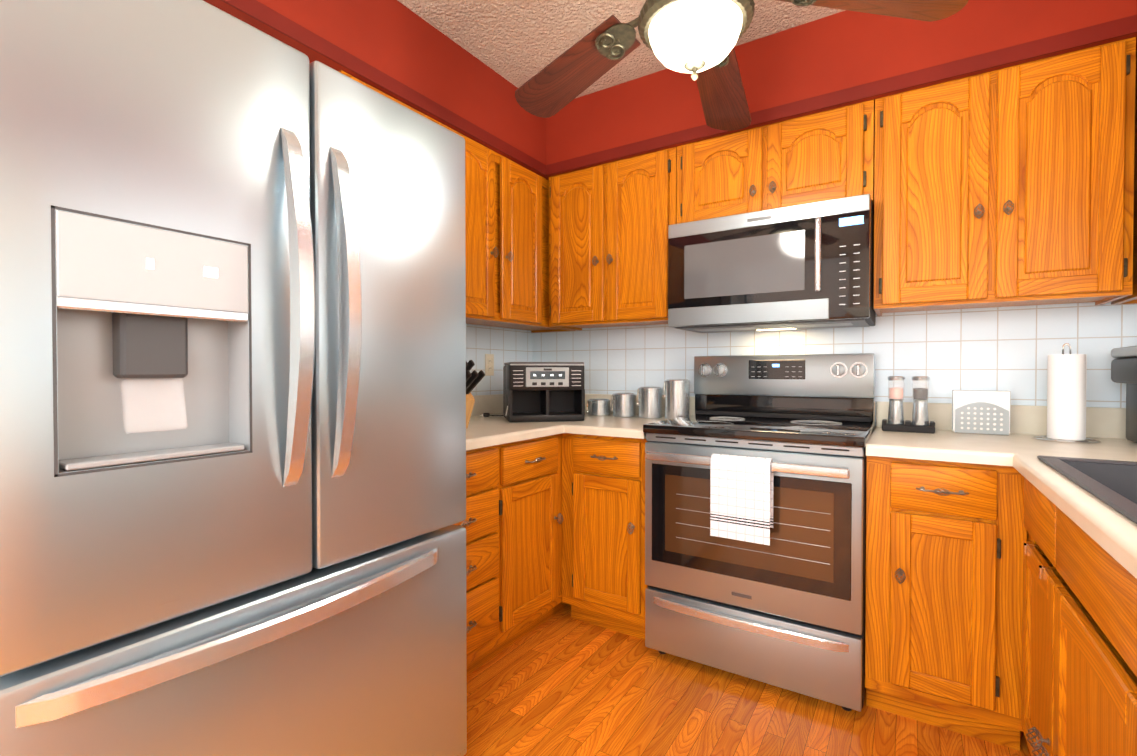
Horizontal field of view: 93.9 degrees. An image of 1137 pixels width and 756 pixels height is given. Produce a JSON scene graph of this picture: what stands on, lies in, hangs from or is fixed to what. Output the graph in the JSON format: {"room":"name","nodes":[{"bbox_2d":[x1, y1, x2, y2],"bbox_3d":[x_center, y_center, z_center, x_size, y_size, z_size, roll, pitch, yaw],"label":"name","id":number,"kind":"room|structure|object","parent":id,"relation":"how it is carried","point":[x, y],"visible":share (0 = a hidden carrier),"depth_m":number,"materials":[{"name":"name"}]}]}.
{"room":"kitchen","nodes":[
{"label":"kitchen","id":0,"kind":"room"},
{"bbox_2d":[203,0,546,178],"bbox_3d":[-0.881,-1.204,1.841,0.340,0.347,2.250,0,1,33],"label":"soffit","id":1,"kind":"structure","parent":0,"point":[398,50],"depth_m":1.99,"materials":[{"name":"red paint"}]},
{"bbox_2d":[398,0,844,97],"bbox_3d":[-0.431,-1.407,0.240,3.060,0.100,5.440,0,1,33],"label":"ceiling","id":2,"kind":"structure","parent":0,"point":[517,43],"depth_m":2.08,"materials":[{"name":"white paint"}]},
{"bbox_2d":[515,0,967,130],"bbox_3d":[0.320,-1.070,1.401,1.219,0.602,1.214,0,1,33],"label":"fan light","id":3,"kind":"object","parent":2,"relation":"hanging from","point":[697,39],"visible":1,"depth_m":1.40,"materials":[{"name":"brown wood"}]},
{"bbox_2d":[464,605,1030,755],"bbox_3d":[-0.431,1.178,0.272,3.060,0.100,5.440,0,1,33],"label":"floor","id":4,"kind":"structure","parent":0,"point":[562,683],"depth_m":1.75,"materials":[{"name":"brown wood"}]},
{"bbox_2d":[0,0,466,755],"bbox_3d":[-0.857,0.226,1.299,0.914,1.777,0.915,0,1,33],"label":"fridge","id":5,"kind":"object","parent":4,"relation":"on","point":[232,380],"visible":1,"depth_m":0.95,"materials":[{"name":"grey metal"}]},
{"bbox_2d":[453,441,516,675],"bbox_3d":[-0.615,0.674,2.004,0.634,0.864,0.501,0,1,33],"label":"base cabinet","id":6,"kind":"object","parent":4,"relation":"on","point":[511,523],"depth_m":1.94,"materials":[{"name":"brown wood"}]},
{"bbox_2d":[517,433,564,640],"bbox_3d":[-0.420,0.670,2.309,0.634,0.864,0.409,0,1,33],"label":"base cabinet","id":7,"kind":"object","parent":4,"relation":"on","point":[539,460],"depth_m":2.21,"materials":[{"name":"brown wood"}]},
{"bbox_2d":[466,394,565,449],"bbox_3d":[-0.349,0.167,2.378,0.660,0.141,1.432,0,1,33],"label":"countertop","id":8,"kind":"structure","parent":7,"relation":"on","point":[482,431],"depth_m":2.22,"materials":[{"name":"laminate"}]},
{"bbox_2d":[466,360,484,427],"bbox_3d":[-0.480,0.045,2.114,0.318,0.318,0.126,0,1,33],"label":"knife block","id":9,"kind":"object","parent":8,"relation":"on","point":[473,378],"visible":0.25,"depth_m":2.09,"materials":[{"name":"brown wood"}]},
{"bbox_2d":[562,433,647,639],"bbox_3d":[0.295,0.668,2.486,0.414,0.864,0.673,0,1,33],"label":"base cabinet","id":10,"kind":"object","parent":4,"relation":"on","point":[604,585],"visible":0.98,"depth_m":2.24,"materials":[{"name":"brown wood"}]},
{"bbox_2d":[566,394,993,464],"bbox_3d":[0.783,0.177,2.158,2.805,0.155,0.678,0,1,33],"label":"countertop","id":11,"kind":"structure","parent":10,"relation":"on","point":[947,445],"depth_m":1.94,"materials":[{"name":"laminate"}]},
{"bbox_2d":[480,362,584,421],"bbox_3d":[-0.176,0.062,2.585,0.568,0.273,0.446,0,1,33],"label":"toaster oven","id":12,"kind":"object","parent":11,"relation":"on","point":[543,391],"visible":0.98,"depth_m":2.44,"materials":[{"name":"black plastic"}]},
{"bbox_2d":[585,398,610,415],"bbox_3d":[0.161,0.150,2.789,0.121,0.089,0.121,0,1,33],"label":"canister","id":13,"kind":"object","parent":11,"relation":"on","point":[597,407],"visible":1,"depth_m":2.74,"materials":[{"name":"silver metal"}]},
{"bbox_2d":[610,392,635,416],"bbox_3d":[0.284,0.134,2.710,0.121,0.123,0.121,0,1,33],"label":"canister","id":14,"kind":"object","parent":11,"relation":"on","point":[624,404],"visible":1,"depth_m":2.66,"materials":[{"name":"silver metal"}]},
{"bbox_2d":[636,386,662,418],"bbox_3d":[0.407,0.118,2.631,0.121,0.157,0.121,0,1,33],"label":"canister","id":15,"kind":"object","parent":11,"relation":"on","point":[649,403],"visible":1,"depth_m":2.58,"materials":[{"name":"silver metal"}]},
{"bbox_2d":[662,379,689,419],"bbox_3d":[0.523,0.100,2.557,0.121,0.195,0.121,0,1,33],"label":"canister","id":16,"kind":"object","parent":11,"relation":"on","point":[676,396],"visible":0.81,"depth_m":2.51,"materials":[{"name":"silver metal"}]},
{"bbox_2d":[882,376,934,433],"bbox_3d":[1.302,0.099,2.035,0.170,0.212,0.072,0,1,33],"label":"salt","id":17,"kind":"object","parent":11,"relation":"on","point":[919,423],"visible":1,"depth_m":2.01,"materials":[{"name":"silver metal"}]},
{"bbox_2d":[952,390,1010,435],"bbox_3d":[1.527,0.126,1.968,0.168,0.159,0.061,0,1,33],"label":"napkin holder","id":18,"kind":"object","parent":11,"relation":"on","point":[980,412],"visible":1,"depth_m":1.94,"materials":[{"name":"silver metal"}]},
{"bbox_2d":[643,353,875,710],"bbox_3d":[0.769,0.502,2.129,0.766,1.204,0.702,0,1,33],"label":"range","id":19,"kind":"object","parent":4,"relation":"on","point":[785,608],"visible":0.98,"depth_m":1.91,"materials":[{"name":"silver metal"}]},
{"bbox_2d":[710,453,773,544],"bbox_3d":[0.597,0.411,1.834,0.200,0.286,0.055,0,1,33],"label":"dish towel","id":20,"kind":"object","parent":19,"relation":"hanging from","point":[741,498],"visible":0.9,"depth_m":1.81,"materials":[{"name":"white fabric"}]},
{"bbox_2d":[865,456,1026,750],"bbox_3d":[1.285,0.676,1.853,0.400,0.864,0.673,0,1,33],"label":"base cabinet","id":21,"kind":"object","parent":4,"relation":"on","point":[944,593],"visible":0.98,"depth_m":1.61,"materials":[{"name":"brown wood"}]},
{"bbox_2d":[1021,477,1036,755],"bbox_3d":[1.410,0.685,1.122,0.634,0.864,0.430,0,1,33],"label":"base cabinet","id":22,"kind":"object","parent":4,"relation":"on","point":[1029,617],"depth_m":1.41,"materials":[{"name":"brown wood"}]},
{"bbox_2d":[1037,489,1136,755],"bbox_3d":[1.202,0.689,0.796,0.634,0.864,0.583,0,1,33],"label":"base cabinet","id":23,"kind":"object","parent":4,"relation":"on","point":[1079,656],"depth_m":1.00,"materials":[{"name":"brown wood"}]},
{"bbox_2d":[994,405,1136,578],"bbox_3d":[1.150,0.187,0.756,0.675,0.141,2.550,0,1,33],"label":"countertop","id":24,"kind":"structure","parent":23,"relation":"on","point":[1111,531],"depth_m":1.44,"materials":[{"name":"laminate"}]},
{"bbox_2d":[1032,343,1100,443],"bbox_3d":[1.659,0.046,1.770,0.169,0.324,0.169,0,1,33],"label":"paper towel holder","id":25,"kind":"object","parent":24,"relation":"on","point":[1066,395],"visible":1,"depth_m":1.74,"materials":[{"name":"white paper"}]},
{"bbox_2d":[1037,455,1136,523],"bbox_3d":[1.261,0.158,0.907,0.571,0.567,0.823,0,1,33],"label":"sink","id":26,"kind":"object","parent":24,"relation":"in","point":[1112,483],"visible":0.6,"depth_m":1.29,"materials":[{"name":"metal"}]},
{"bbox_2d":[1111,346,1136,442],"bbox_3d":[1.819,0.057,1.586,0.216,0.308,0.338,0,1,33],"label":"coffee maker","id":27,"kind":"object","parent":24,"relation":"on","point":[1124,366],"visible":1,"depth_m":1.69,"materials":[{"name":"black plastic"}]},
{"bbox_2d":[547,0,1136,179],"bbox_3d":[0.878,-1.209,2.290,2.820,0.347,0.340,0,1,33],"label":"soffit","id":28,"kind":"structure","parent":0,"point":[844,58],"depth_m":2.01,"materials":[{"name":"red paint"}]},
{"bbox_2d":[1131,0,1136,35],"bbox_3d":[1.209,-1.187,0.505,0.340,0.347,2.250,0,1,33],"label":"soffit","id":29,"kind":"structure","parent":0,"point":[1133,2],"depth_m":1.58,"materials":[{"name":"red paint"}]},
{"bbox_3d":[1.002,-0.143,2.497,3.060,2.485,0.120,0,1,33],"label":"wall","id":30,"kind":"structure","parent":0,"visible":0},
{"bbox_2d":[466,324,533,395],"bbox_3d":[-0.642,-0.048,2.540,0.006,0.491,1.540,0,1,33],"label":"tile backsplash","id":31,"kind":"structure","parent":30,"relation":"attached to","point":[506,344],"depth_m":2.91,"materials":[{"name":"white tile"}]},
{"bbox_2d":[485,354,493,375],"bbox_3d":[-0.426,-0.071,2.865,0.007,0.116,0.070,0,1,33],"label":"electrical outlet plate","id":32,"kind":"object","parent":31,"relation":"attached to","point":[489,364],"visible":1,"depth_m":2.86,"materials":[{"name":"beige plastic"}]},
{"bbox_2d":[549,147,676,330],"bbox_3d":[0.257,-0.652,2.673,0.693,0.773,0.371,0,1,33],"label":"upper cabinet","id":33,"kind":"object","parent":30,"relation":"attached to","point":[609,223],"visible":0.94,"depth_m":2.53,"materials":[{"name":"brown wood"}]},
{"bbox_2d":[677,100,874,223],"bbox_3d":[0.874,-0.848,2.276,0.764,0.371,0.371,0,1,33],"label":"upper cabinet","id":34,"kind":"object","parent":30,"relation":"attached to","point":[823,156],"visible":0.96,"depth_m":2.12,"materials":[{"name":"brown wood"}]},
{"bbox_2d":[668,194,875,332],"bbox_3d":[0.846,-0.435,2.237,0.758,0.445,0.461,0,1,33],"label":"over-the-range microwave","id":35,"kind":"object","parent":34,"relation":"attached to","point":[805,266],"visible":1,"depth_m":2.06,"materials":[{"name":"silver metal"}]},
{"bbox_2d":[534,302,1136,422],"bbox_3d":[0.968,-0.047,2.445,2.820,0.491,0.006,0,1,33],"label":"tile backsplash","id":36,"kind":"structure","parent":30,"relation":"attached to","point":[1010,348],"depth_m":2.14,"materials":[{"name":"white tile"}]},
{"bbox_2d":[874,37,1135,315],"bbox_3d":[1.486,-0.642,1.887,0.679,0.773,0.371,0,1,33],"label":"upper cabinet","id":37,"kind":"object","parent":30,"relation":"attached to","point":[1009,186],"visible":1,"depth_m":1.74,"materials":[{"name":"brown wood"}]},
{"bbox_3d":[-1.670,-0.124,1.048,0.120,2.485,5.200,0,1,33],"label":"wall","id":38,"kind":"structure","parent":0,"visible":0},
{"bbox_2d":[339,70,438,123],"bbox_3d":[-0.775,-0.650,2.017,0.332,0.762,0.390,0,1,33],"label":"upper cabinet","id":39,"kind":"object","parent":38,"relation":"attached to","point":[341,71],"depth_m":1.90,"materials":[{"name":"brown wood"}]},
{"bbox_2d":[439,122,546,329],"bbox_3d":[-0.471,-0.656,2.492,0.332,0.762,0.738,0,1,33],"label":"upper cabinet","id":40,"kind":"object","parent":38,"relation":"attached to","point":[507,237],"depth_m":2.47,"materials":[{"name":"brown wood"}]},
{"bbox_2d":[527,180,570,332],"bbox_3d":[-0.190,-0.661,2.931,0.332,0.762,0.415,0,1,33],"label":"upper cabinet","id":41,"kind":"object","parent":38,"relation":"attached to","point":[534,329],"depth_m":2.83,"materials":[{"name":"brown wood"}]},
{"bbox_3d":[0.807,-0.104,-0.536,0.120,2.485,5.200,0,1,33],"label":"wall","id":42,"kind":"structure","parent":0,"visible":0},
{"bbox_2d":[1111,50,1136,304],"bbox_3d":[1.794,-0.637,1.460,0.371,0.773,0.757,0,1,33],"label":"upper cabinet","id":43,"kind":"object","parent":42,"relation":"attached to","point":[1131,299],"visible":0.26,"depth_m":1.71,"materials":[{"name":"brown wood"}]}
]}

